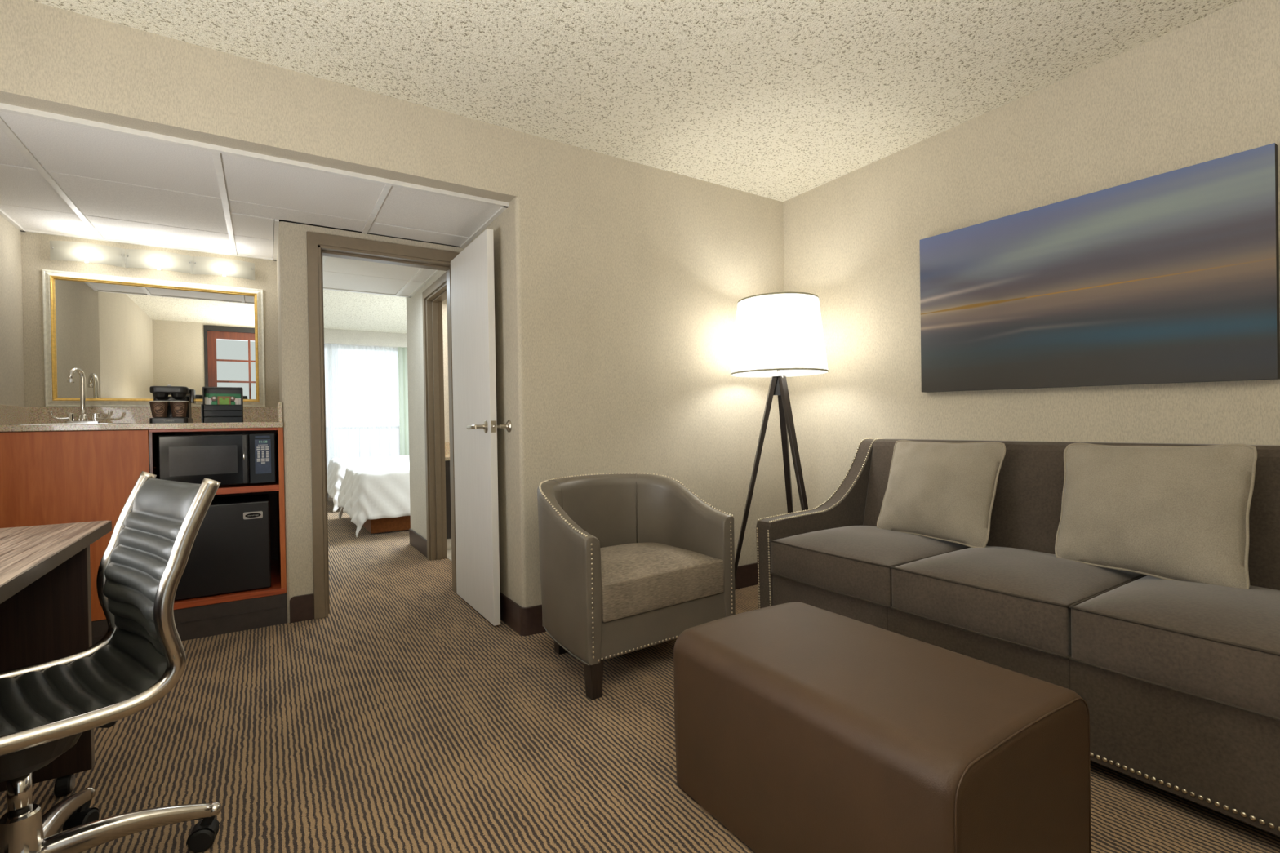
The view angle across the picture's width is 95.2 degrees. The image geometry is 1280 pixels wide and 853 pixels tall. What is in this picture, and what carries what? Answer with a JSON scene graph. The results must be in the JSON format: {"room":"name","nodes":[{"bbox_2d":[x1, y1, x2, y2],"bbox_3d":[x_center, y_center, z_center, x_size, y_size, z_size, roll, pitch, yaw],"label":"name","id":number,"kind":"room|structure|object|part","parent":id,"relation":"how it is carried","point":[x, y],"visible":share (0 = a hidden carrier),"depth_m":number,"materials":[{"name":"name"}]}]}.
{"room":"hotel room","nodes":[
{"label":"hotel room","id":0,"kind":"room"},
{"bbox_2d":[0,214,25,406],"bbox_3d":[-2.987,0.000,2.485,0.110,2.165,1.893,-1,0,-33],"label":"wall","id":1,"kind":"structure","parent":0,"point":[11,337],"depth_m":3.07,"materials":[{"name":"beige paint"}]},
{"bbox_2d":[21,231,279,431],"bbox_3d":[-2.915,-0.033,3.596,1.430,2.215,0.100,-1,0,-33],"label":"wall","id":2,"kind":"structure","parent":0,"point":[35,247],"depth_m":3.38,"materials":[{"name":"beige paint"}]},
{"bbox_2d":[49,240,254,279],"bbox_3d":[-2.877,-0.983,3.500,0.949,0.114,0.107,-1,0,-33],"label":"vanity light","id":3,"kind":"object","parent":2,"relation":"attached to","point":[87,253],"visible":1,"depth_m":3.44,"materials":[{"name":"white glass"}]},
{"bbox_3d":[-3.129,-0.980,3.308,0.317,0.108,0.050,-1,0,-33],"label":"glass panel","id":4,"kind":"part","parent":3,"relation":"part of","materials":[{"name":"white glass"}]},
{"bbox_3d":[-2.863,-0.986,3.478,0.313,0.108,0.050,-1,0,-33],"label":"glass panel","id":5,"kind":"part","parent":3,"relation":"part of","materials":[{"name":"white glass"}]},
{"bbox_3d":[-2.597,-0.991,3.649,0.317,0.108,0.050,-1,0,-33],"label":"glass panel","id":6,"kind":"part","parent":3,"relation":"part of","materials":[{"name":"white glass"}]},
{"bbox_2d":[28,407,276,423],"bbox_3d":[-2.887,-0.064,3.541,1.194,0.107,0.018,-1,0,-33],"label":"backsplash","id":7,"kind":"structure","parent":2,"relation":"attached to","point":[36,415],"depth_m":3.43,"materials":[{"name":"stone"}]},
{"bbox_2d":[41,269,265,407],"bbox_3d":[-2.889,-0.502,3.534,1.037,0.768,0.032,-1,0,-33],"label":"wall mirror","id":8,"kind":"object","parent":2,"relation":"attached to","point":[127,336],"visible":0.88,"depth_m":3.49,"materials":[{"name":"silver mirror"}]},
{"bbox_2d":[0,102,509,297],"bbox_3d":[-2.235,-1.136,3.398,2.380,0.079,2.513,-1,0,-33],"label":"ceiling","id":9,"kind":"structure","parent":0,"point":[60,175],"depth_m":2.84,"materials":[{"name":"tile"}]},
{"bbox_3d":[-2.951,-1.096,2.514,0.020,0.034,1.690,-1,0,-33],"label":"edge trim","id":10,"kind":"part","parent":9,"relation":"part of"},
{"bbox_3d":[-2.905,-1.103,3.535,1.198,0.034,0.020,-1,0,-33],"label":"edge trim","id":11,"kind":"part","parent":9,"relation":"part of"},
{"bbox_3d":[-1.591,-1.118,2.392,2.180,0.034,0.023,-1,0,-33],"label":"edge trim","id":12,"kind":"part","parent":9,"relation":"part of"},
{"bbox_3d":[-2.180,-1.115,3.495,0.020,0.034,0.870,-1,0,-33],"label":"edge trim","id":13,"kind":"part","parent":9,"relation":"part of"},
{"bbox_3d":[-2.345,-1.121,4.785,0.890,0.034,0.040,-1,0,-33],"label":"edge trim","id":14,"kind":"part","parent":9,"relation":"part of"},
{"bbox_3d":[-1.574,-1.131,4.388,0.020,0.034,1.520,-1,0,-33],"label":"edge trim","id":15,"kind":"part","parent":9,"relation":"part of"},
{"bbox_3d":[-0.898,-1.135,3.312,0.022,0.034,0.820,-1,0,-33],"label":"edge trim","id":16,"kind":"part","parent":9,"relation":"part of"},
{"bbox_2d":[323,289,406,333],"bbox_3d":[-2.648,-1.510,7.424,5.800,0.100,4.750,-1,0,-33],"label":"ceiling","id":17,"kind":"structure","parent":0,"point":[342,310],"depth_m":7.37,"materials":[{"name":"white paint"}]},
{"bbox_2d":[276,221,462,622],"bbox_3d":[-1.745,-0.029,3.799,1.002,2.165,0.920,-1,0,-33],"label":"wall","id":18,"kind":"structure","parent":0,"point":[291,254],"depth_m":3.18,"materials":[{"name":"beige paint"}]},
{"bbox_2d":[289,593,314,622],"bbox_3d":[-1.841,0.990,3.181,0.115,0.140,0.010,-1,0,-33],"label":"baseboard","id":19,"kind":"structure","parent":18,"relation":"attached to","point":[301,606],"depth_m":3.18,"materials":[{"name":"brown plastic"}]},
{"bbox_2d":[0,0,787,607],"bbox_3d":[-1.060,-0.206,3.203,4.476,2.505,1.023,-1,0,-33],"label":"wall","id":20,"kind":"structure","parent":0,"point":[620,283],"depth_m":3.02,"materials":[{"name":"beige paint"}]},
{"bbox_2d":[306,231,459,619],"bbox_3d":[-1.482,-0.012,3.478,0.845,2.127,0.132,-1,0,-33],"label":"door frame","id":21,"kind":"structure","parent":20,"relation":"attached to","point":[318,245],"depth_m":3.23,"materials":[{"name":"beige paint"}]},
{"bbox_2d":[450,228,500,626],"bbox_3d":[-0.962,0.007,3.305,0.145,2.050,0.727,-1,0,-33],"label":"door","id":22,"kind":"structure","parent":20,"relation":"in","point":[476,426],"depth_m":3.21,"materials":[{"name":"paint"}]},
{"bbox_3d":[-0.860,0.002,3.080,0.074,0.068,0.144,-1,0,-33],"label":"handle","id":23,"kind":"part","parent":22,"relation":"part of","materials":[{"name":"silver metal"}]},
{"bbox_3d":[-0.757,0.001,3.019,0.025,0.060,0.002,-1,0,-33],"label":"latch plate","id":24,"kind":"part","parent":22,"relation":"part of","materials":[{"name":"silver metal"}]},
{"bbox_2d":[499,420,511,432],"bbox_3d":[-0.695,-0.001,3.004,0.051,0.064,0.064,-1,0,-33],"label":"door stop","id":25,"kind":"object","parent":20,"relation":"attached to","point":[508,425],"visible":1,"depth_m":3.00,"materials":[{"name":"silver metal"}]},
{"bbox_2d":[499,562,757,635],"bbox_3d":[-0.043,0.956,3.783,1.878,0.140,0.935,-1,0,-33],"label":"baseboard","id":26,"kind":"structure","parent":20,"relation":"attached to","point":[526,621],"depth_m":2.99,"materials":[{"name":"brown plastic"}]},
{"bbox_2d":[406,270,446,539],"bbox_3d":[-1.553,-0.236,4.514,0.120,2.565,1.724,-1,0,-33],"label":"wall","id":27,"kind":"structure","parent":0,"point":[414,304],"depth_m":4.91,"materials":[{"name":"paint"}]},
{"bbox_2d":[408,528,426,557],"bbox_3d":[-1.865,0.979,4.917,0.012,0.140,0.700,-1,0,-33],"label":"baseboard","id":28,"kind":"structure","parent":27,"relation":"attached to","point":[418,542],"depth_m":4.90,"materials":[{"name":"brown plastic"}]},
{"bbox_2d":[422,271,447,559],"bbox_3d":[-1.401,-0.007,4.269,0.135,2.105,0.902,-1,0,-33],"label":"trim","id":29,"kind":"structure","parent":27,"relation":"attached to","point":[432,301],"depth_m":4.57,"materials":[{"name":"beige paint"}]},
{"bbox_2d":[442,298,449,442],"bbox_3d":[-2.626,-0.208,7.433,5.800,2.505,4.650,-1,0,-33],"label":"wall","id":30,"kind":"structure","parent":0,"point":[444,303],"depth_m":5.31,"materials":[{"name":"paint"}]},
{"bbox_2d":[327,343,339,460],"bbox_3d":[-4.549,-0.107,8.677,0.140,2.250,0.057,-1,0,-33],"label":"sheer curtain","id":31,"kind":"object","parent":30,"relation":"hanging from","point":[332,348],"visible":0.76,"depth_m":8.67,"materials":[{"name":"white fabric"}]},
{"bbox_2d":[324,344,399,473],"bbox_3d":[-4.729,-0.104,8.633,2.250,2.250,0.064,-1,0,-33],"label":"window","id":32,"kind":"structure","parent":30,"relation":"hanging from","point":[368,384],"depth_m":8.98,"materials":[{"name":"white glass"}]},
{"bbox_2d":[324,328,407,347],"bbox_3d":[-3.785,-1.348,9.207,5.600,0.210,0.220,-1,0,-33],"label":"trim","id":33,"kind":"structure","parent":30,"relation":"attached to","point":[343,337],"depth_m":8.84,"materials":[{"name":"paint"}]},
{"bbox_2d":[398,346,408,455],"bbox_3d":[-3.566,-0.127,9.283,0.490,2.250,0.075,-1,0,-33],"label":"curtain","id":34,"kind":"object","parent":30,"relation":"hanging from","point":[402,352],"visible":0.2,"depth_m":9.19,"materials":[{"name":"white fabric"}]},
{"bbox_2d":[444,442,449,454],"bbox_3d":[-1.317,0.190,5.577,1.350,0.110,0.015,-1,0,-33],"label":"backsplash","id":35,"kind":"structure","parent":30,"relation":"attached to","point":[446,444],"depth_m":5.29,"materials":[{"name":"stone"}]},
{"bbox_2d":[30,0,1242,201],"bbox_3d":[0.198,-1.517,1.265,4.450,0.100,3.807,-1,0,-33],"label":"ceiling","id":36,"kind":"structure","parent":0,"point":[781,100],"depth_m":2.33,"materials":[{"name":"beige paint"}]},
{"bbox_2d":[0,497,1279,852],"bbox_3d":[-1.087,1.083,4.792,6.100,0.108,11.150,-1,0,-33],"label":"floor","id":37,"kind":"structure","parent":0,"point":[401,718],"depth_m":1.91,"materials":[{"name":"carpet"}]},
{"bbox_2d":[0,520,111,797],"bbox_3d":[-1.478,0.694,0.781,0.784,0.750,2.419,-1,0,-33],"label":"desk","id":38,"kind":"object","parent":37,"relation":"on","point":[46,599],"visible":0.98,"depth_m":1.66,"materials":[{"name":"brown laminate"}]},
{"bbox_2d":[0,471,222,852],"bbox_3d":[-1.302,0.593,1.231,0.642,0.940,0.672,-1,0,28],"label":"office chair","id":39,"kind":"object","parent":37,"relation":"on","point":[46,707],"visible":1,"depth_m":1.33,"materials":[{"name":"black leather"}]},
{"bbox_3d":[-1.403,0.948,1.416,0.048,0.093,0.332,-1,0,-26],"label":"leg","id":40,"kind":"part","parent":39,"relation":"part of","materials":[{"name":"metal"}]},
{"bbox_3d":[-1.502,0.377,1.388,0.029,0.502,0.573,-1,0,35],"label":"rail","id":41,"kind":"part","parent":39,"relation":"part of","materials":[{"name":"metal"}]},
{"bbox_3d":[-1.314,0.392,1.270,0.414,0.501,0.574,-1,0,35],"label":"seat and pad","id":42,"kind":"part","parent":39,"relation":"part of","materials":[{"name":"black leather"}]},
{"bbox_3d":[-1.188,0.944,1.377,0.332,0.093,0.048,-1,1,-44],"label":"leg","id":43,"kind":"part","parent":39,"relation":"part of","materials":[{"name":"metal"}]},
{"bbox_2d":[0,427,286,645],"bbox_3d":[-2.647,0.545,3.186,1.194,1.056,0.870,-1,0,-33],"label":"base cabinet","id":44,"kind":"object","parent":37,"relation":"on","point":[59,477],"visible":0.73,"depth_m":2.75,"materials":[{"name":"brown wood"}]},
{"bbox_3d":[-2.656,0.467,2.679,0.634,0.890,0.020,-1,0,-33],"label":"door panel","id":45,"kind":"part","parent":44,"relation":"part of","materials":[{"name":"brown wood"}]},
{"bbox_2d":[0,402,283,431],"bbox_3d":[-2.654,-0.051,3.179,1.196,0.136,0.880,-1,0,-33],"label":"countertop","id":46,"kind":"structure","parent":44,"relation":"on","point":[136,418],"depth_m":3.19,"materials":[{"name":"stone"}]},
{"bbox_2d":[8,422,127,425],"bbox_3d":[-2.853,-0.010,2.971,0.400,0.005,0.480,-1,0,-33],"label":"sink","id":47,"kind":"object","parent":46,"relation":"in","point":[99,423],"visible":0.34,"depth_m":2.77,"materials":[{"name":"silver metal"}]},
{"bbox_2d":[48,367,112,423],"bbox_3d":[-3.071,-0.164,3.211,0.262,0.316,0.105,-1,0,-33],"label":"faucet","id":48,"kind":"object","parent":46,"relation":"on","point":[82,419],"visible":0.95,"depth_m":3.23,"materials":[{"name":"silver metal"}]},
{"bbox_3d":[-3.148,-0.060,3.163,0.025,0.049,0.083,-1,0,29],"label":"blade handle","id":49,"kind":"part","parent":48,"relation":"part of","materials":[{"name":"silver metal"}]},
{"bbox_3d":[-3.130,-0.051,3.209,0.032,0.042,0.032,-1,0,-33],"label":"valve knob","id":50,"kind":"part","parent":48,"relation":"part of","materials":[{"name":"silver metal"}]},
{"bbox_3d":[-3.083,-0.173,3.199,0.024,0.296,0.099,-1,0,-7],"label":"spout","id":51,"kind":"part","parent":48,"relation":"part of","materials":[{"name":"silver metal"}]},
{"bbox_3d":[-3.085,-0.018,3.237,0.146,0.026,0.044,-1,0,-33],"label":"plate","id":52,"kind":"part","parent":48,"relation":"part of","materials":[{"name":"silver metal"}]},
{"bbox_3d":[-3.042,-0.053,3.265,0.032,0.042,0.032,-1,0,-33],"label":"valve knob","id":53,"kind":"part","parent":48,"relation":"part of","materials":[{"name":"silver metal"}]},
{"bbox_3d":[-2.993,-0.063,3.263,0.083,0.049,0.025,-1,0,-5],"label":"blade handle","id":54,"kind":"part","parent":48,"relation":"part of","materials":[{"name":"silver metal"}]},
{"bbox_2d":[149,384,195,423],"bbox_3d":[-2.550,-0.119,3.193,0.178,0.209,0.272,-1,0,-33],"label":"coffee maker","id":55,"kind":"object","parent":46,"relation":"on","point":[159,393],"visible":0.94,"depth_m":3.12,"materials":[{"name":"black plastic"}]},
{"bbox_2d":[148,400,168,417],"bbox_3d":[-2.544,-0.091,3.091,0.085,0.086,0.085,-1,0,-33],"label":"paper cup","id":56,"kind":"object","parent":55,"relation":"on","point":[158,408],"visible":1,"depth_m":3.06,"materials":[{"name":"brown paper"}]},
{"bbox_2d":[153,402,167,416],"bbox_3d":[-2.523,-0.089,3.072,0.022,0.074,0.056,-1,1,42],"label":"print","id":57,"kind":"object","parent":56,"relation":"attached to","point":[160,409],"depth_m":3.07},
{"bbox_2d":[168,400,188,417],"bbox_3d":[-2.474,-0.093,3.136,0.085,0.086,0.085,-1,0,-33],"label":"paper cup","id":58,"kind":"object","parent":55,"relation":"on","point":[179,408],"visible":1,"depth_m":3.11,"materials":[{"name":"brown paper"}]},
{"bbox_2d":[173,402,186,416],"bbox_3d":[-2.453,-0.090,3.117,0.022,0.074,0.056,-1,1,42],"label":"print","id":59,"kind":"object","parent":58,"relation":"attached to","point":[180,408],"depth_m":3.11},
{"bbox_2d":[200,386,243,422],"bbox_3d":[-2.340,-0.119,3.275,0.187,0.202,0.110,-1,0,-33],"label":"condiment caddy","id":60,"kind":"object","parent":46,"relation":"on","point":[210,413],"visible":0.86,"depth_m":3.24,"materials":[{"name":"black plastic"}]},
{"bbox_3d":[-2.412,-0.069,3.221,0.006,0.105,0.095,-1,0,-33],"label":"rail","id":61,"kind":"part","parent":60,"relation":"part of","materials":[{"name":"black plastic"}]},
{"bbox_2d":[204,396,208,404],"bbox_3d":[-2.404,-0.143,3.237,0.016,0.042,0.003,-1,0,-33],"label":"packet","id":62,"kind":"object","parent":60,"relation":"in","point":[206,397],"visible":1,"depth_m":3.24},
{"bbox_2d":[208,397,212,404],"bbox_3d":[-2.393,-0.141,3.251,0.016,0.038,0.003,-1,0,-33],"label":"packet","id":63,"kind":"object","parent":60,"relation":"in","point":[210,401],"visible":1,"depth_m":3.25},
{"bbox_2d":[211,395,217,404],"bbox_3d":[-2.375,-0.146,3.257,0.027,0.047,0.022,-1,0,-33],"label":"pod","id":64,"kind":"object","parent":60,"relation":"on","point":[213,398],"visible":1,"depth_m":3.25,"materials":[{"name":"white plastic"}]},
{"bbox_3d":[-2.324,-0.105,3.259,0.174,0.031,0.065,-1,0,-33],"label":"drawer","id":65,"kind":"part","parent":60,"relation":"part of","materials":[{"name":"black plastic"}]},
{"bbox_2d":[205,393,240,404],"bbox_3d":[-2.354,-0.154,3.300,0.162,0.062,0.007,-1,0,-33],"label":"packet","id":66,"kind":"object","parent":60,"relation":"in","point":[209,395],"visible":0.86,"depth_m":3.30,"materials":[{"name":"green paper"}]},
{"bbox_3d":[-2.324,-0.071,3.259,0.174,0.031,0.065,-1,0,-33],"label":"drawer","id":67,"kind":"part","parent":60,"relation":"part of","materials":[{"name":"black plastic"}]},
{"bbox_3d":[-2.323,-0.037,3.259,0.174,0.031,0.065,-1,0,-33],"label":"drawer","id":68,"kind":"part","parent":60,"relation":"part of","materials":[{"name":"black plastic"}]},
{"bbox_2d":[217,395,231,404],"bbox_3d":[-2.328,-0.146,3.270,0.060,0.046,0.007,-1,0,-33],"label":"bag","id":69,"kind":"object","parent":60,"relation":"on","point":[222,400],"visible":1,"depth_m":3.27,"materials":[{"name":"green paper"}]},
{"bbox_2d":[231,395,235,404],"bbox_3d":[-2.304,-0.147,3.302,0.027,0.047,0.022,-1,0,-33],"label":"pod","id":70,"kind":"object","parent":60,"relation":"on","point":[233,398],"visible":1,"depth_m":3.29,"materials":[{"name":"white plastic"}]},
{"bbox_3d":[-2.614,0.469,3.215,0.012,0.878,0.857,-1,0,-33],"label":"divider panel","id":71,"kind":"part","parent":44,"relation":"part of","materials":[{"name":"brown wood"}]},
{"bbox_3d":[-2.161,0.017,3.000,0.558,0.014,0.020,-1,0,-33],"label":"rail","id":72,"kind":"part","parent":44,"relation":"part of","materials":[{"name":"brown wood"}]},
{"bbox_3d":[-2.882,0.458,3.545,1.153,0.848,0.009,-1,0,-33],"label":"panel","id":73,"kind":"part","parent":44,"relation":"part of","materials":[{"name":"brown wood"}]},
{"bbox_2d":[158,432,275,485],"bbox_3d":[-2.253,0.173,3.145,0.489,0.266,0.371,-1,0,-33],"label":"microwave","id":74,"kind":"object","parent":44,"relation":"in","point":[227,459],"visible":0.97,"depth_m":3.00,"materials":[{"name":"black plastic"}]},
{"bbox_3d":[-2.066,0.171,3.055,0.022,0.256,0.010,-1,0,-33],"label":"door handle","id":75,"kind":"part","parent":74,"relation":"part of","materials":[{"name":"black plastic"}]},
{"bbox_3d":[-2.010,0.170,3.108,0.115,0.262,0.019,-1,0,-33],"label":"control panel","id":76,"kind":"part","parent":74,"relation":"part of","materials":[{"name":"black plastic"}]},
{"bbox_2d":[174,493,271,600],"bbox_3d":[-2.311,0.636,3.212,0.465,0.467,0.493,-1,0,-33],"label":"mini fridge","id":77,"kind":"object","parent":44,"relation":"on","point":[230,552],"visible":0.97,"depth_m":3.04,"materials":[{"name":"black metal"}]},
{"bbox_2d":[173,558,285,609],"bbox_3d":[-2.373,0.890,3.360,0.547,0.030,0.870,-1,0,-33],"label":"shelf","id":78,"kind":"object","parent":44,"relation":"attached to","point":[277,590],"depth_m":3.04,"materials":[{"name":"brown wood"}]},
{"bbox_2d":[215,474,279,494],"bbox_3d":[-2.388,0.334,3.354,0.523,0.032,0.867,-1,0,-33],"label":"shelf","id":79,"kind":"object","parent":44,"relation":"attached to","point":[270,486],"depth_m":3.08,"materials":[{"name":"brown wood"}]},
{"bbox_3d":[-2.156,0.453,3.502,0.024,0.892,0.867,-1,0,-33],"label":"panel","id":80,"kind":"part","parent":44,"relation":"part of","materials":[{"name":"brown wood"}]},
{"bbox_2d":[326,455,408,511],"bbox_3d":[-3.215,0.498,8.389,2.304,1.100,1.481,-1,0,-33],"label":"bed","id":81,"kind":"object","parent":37,"relation":"on","point":[336,468],"visible":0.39,"depth_m":7.57,"materials":[{"name":"white fabric"}]},
{"bbox_2d":[337,462,410,537],"bbox_3d":[-2.141,0.491,6.715,2.308,1.100,1.523,-1,0,-33],"label":"bed","id":82,"kind":"object","parent":37,"relation":"on","point":[375,497],"visible":0.38,"depth_m":5.72,"materials":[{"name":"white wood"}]},
{"bbox_2d":[444,442,451,549],"bbox_3d":[-1.194,0.580,5.399,1.350,0.892,0.445,-1,0,-33],"label":"bathroom vanity","id":83,"kind":"object","parent":37,"relation":"on","point":[446,444],"visible":0.02,"depth_m":4.91,"materials":[{"name":"brown wood"}]},
{"bbox_2d":[444,454,449,460],"bbox_3d":[-1.200,0.260,5.396,1.350,0.030,0.445,-1,0,-33],"label":"countertop","id":84,"kind":"structure","parent":83,"relation":"on","point":[446,456],"depth_m":4.88,"materials":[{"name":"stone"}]},
{"bbox_2d":[537,472,735,700],"bbox_3d":[-0.076,0.636,2.681,0.780,0.795,0.667,-1,0,-36],"label":"armchair","id":85,"kind":"object","parent":37,"relation":"on","point":[629,562],"visible":0.94,"depth_m":2.48,"materials":[{"name":"beige leather"}]},
{"bbox_3d":[-0.363,0.944,2.684,0.060,0.190,0.060,-1,0,-36],"label":"leg","id":86,"kind":"part","parent":85,"relation":"part of","materials":[{"name":"brown wood"}]},
{"bbox_3d":[-0.178,0.963,2.244,0.060,0.150,0.060,-1,0,-36],"label":"leg","id":87,"kind":"part","parent":85,"relation":"part of","materials":[{"name":"brown wood"}]},
{"bbox_2d":[600,542,724,622],"bbox_3d":[-0.039,0.651,2.623,0.662,0.190,0.529,-1,0,-36],"label":"seat cushion","id":88,"kind":"object","parent":85,"relation":"on","point":[638,580],"depth_m":2.45,"materials":[{"name":"beige fabric"}]},
{"bbox_2d":[730,291,828,579],"bbox_3d":[0.824,0.145,3.349,0.568,1.739,0.596,-1,0,-33],"label":"floor lamp","id":89,"kind":"object","parent":37,"relation":"on","point":[779,335],"visible":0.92,"depth_m":3.19,"materials":[{"name":"white fabric"},{"name":"dark stained wood"},{"name":"metal"}]},
{"bbox_3d":[0.642,0.367,3.366,0.309,1.300,0.038,-1,0,0],"label":"leg","id":90,"kind":"part","parent":89,"relation":"part of","materials":[{"name":"brown wood"}]},
{"bbox_3d":[0.795,-0.513,3.361,0.544,0.420,0.544,-1,0,-33],"label":"lamp shade","id":91,"kind":"part","parent":89,"relation":"part of","materials":[{"name":"white fabric"}]},
{"bbox_3d":[0.892,0.362,3.511,0.038,1.300,0.309,-1,0,30],"label":"leg","id":92,"kind":"part","parent":89,"relation":"part of","materials":[{"name":"brown wood"}]},
{"bbox_3d":[0.893,0.364,3.222,0.038,1.300,0.309,-1,0,-30],"label":"leg","id":93,"kind":"part","parent":89,"relation":"part of","materials":[{"name":"brown wood"}]},
{"bbox_2d":[673,602,1090,852],"bbox_3d":[0.535,0.802,1.491,0.545,0.459,0.849,-1,0,-33],"label":"ottoman","id":94,"kind":"object","parent":37,"relation":"on","point":[801,727],"visible":1,"depth_m":1.25,"materials":[{"name":"brown leather"}]},
{"bbox_2d":[755,438,1279,836],"bbox_3d":[1.472,0.540,2.217,0.949,0.943,1.981,-1,0,-33],"label":"sofa","id":95,"kind":"object","parent":37,"relation":"on","point":[1179,682],"visible":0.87,"depth_m":1.81,"materials":[{"name":"grey fabric"}]},
{"bbox_3d":[0.972,0.521,3.019,0.925,0.887,0.091,-1,0,-33],"label":"arm","id":96,"kind":"part","parent":95,"relation":"part of","materials":[{"name":"grey fabric"}]},
{"bbox_2d":[770,525,968,605],"bbox_3d":[1.046,0.580,2.636,0.683,0.198,0.623,-1,0,-33],"label":"seat cushion","id":97,"kind":"object","parent":95,"relation":"on","point":[857,563],"depth_m":2.46,"materials":[{"name":"grey fabric"}]},
{"bbox_2d":[876,440,1005,547],"bbox_3d":[1.333,0.283,2.632,0.256,0.429,0.549,-1,0,-33],"label":"throw pillow","id":98,"kind":"object","parent":95,"relation":"on","point":[944,491],"visible":0.99,"depth_m":2.54,"materials":[{"name":"beige fabric"}]},
{"bbox_2d":[891,546,1142,656],"bbox_3d":[1.371,0.578,2.129,0.683,0.198,0.577,-1,0,-33],"label":"seat cushion","id":99,"kind":"object","parent":95,"relation":"on","point":[1024,599],"depth_m":1.94,"materials":[{"name":"grey fabric"}]},
{"bbox_3d":[1.407,0.820,2.174,0.715,0.282,1.797,-1,0,-33],"label":"seat","id":100,"kind":"part","parent":95,"relation":"part of","materials":[{"name":"grey fabric"}]},
{"bbox_2d":[1054,442,1257,589],"bbox_3d":[1.725,0.280,2.000,0.260,0.442,0.551,-1,0,-33],"label":"throw pillow","id":101,"kind":"object","parent":95,"relation":"on","point":[1181,513],"visible":0.96,"depth_m":1.91,"materials":[{"name":"beige fabric"}]},
{"bbox_2d":[1071,575,1279,718],"bbox_3d":[1.686,0.575,1.638,0.683,0.200,0.583,-1,0,-33],"label":"seat cushion","id":102,"kind":"object","parent":95,"relation":"on","point":[1218,645],"depth_m":1.53,"materials":[{"name":"grey fabric"}]},
{"bbox_2d":[782,0,1279,512],"bbox_3d":[2.009,-0.251,2.420,0.150,2.505,3.807,-1,0,-33],"label":"wall","id":103,"kind":"structure","parent":0,"point":[1207,88],"depth_m":2.68,"materials":[{"name":"beige paint"}]},
{"bbox_2d":[920,142,1279,392],"bbox_3d":[1.825,-0.568,2.523,0.037,0.817,1.276,-1,0,-33],"label":"painting","id":104,"kind":"object","parent":103,"relation":"attached to","point":[1173,276],"visible":1,"depth_m":2.34,"materials":[{"name":"paint"}]}
]}

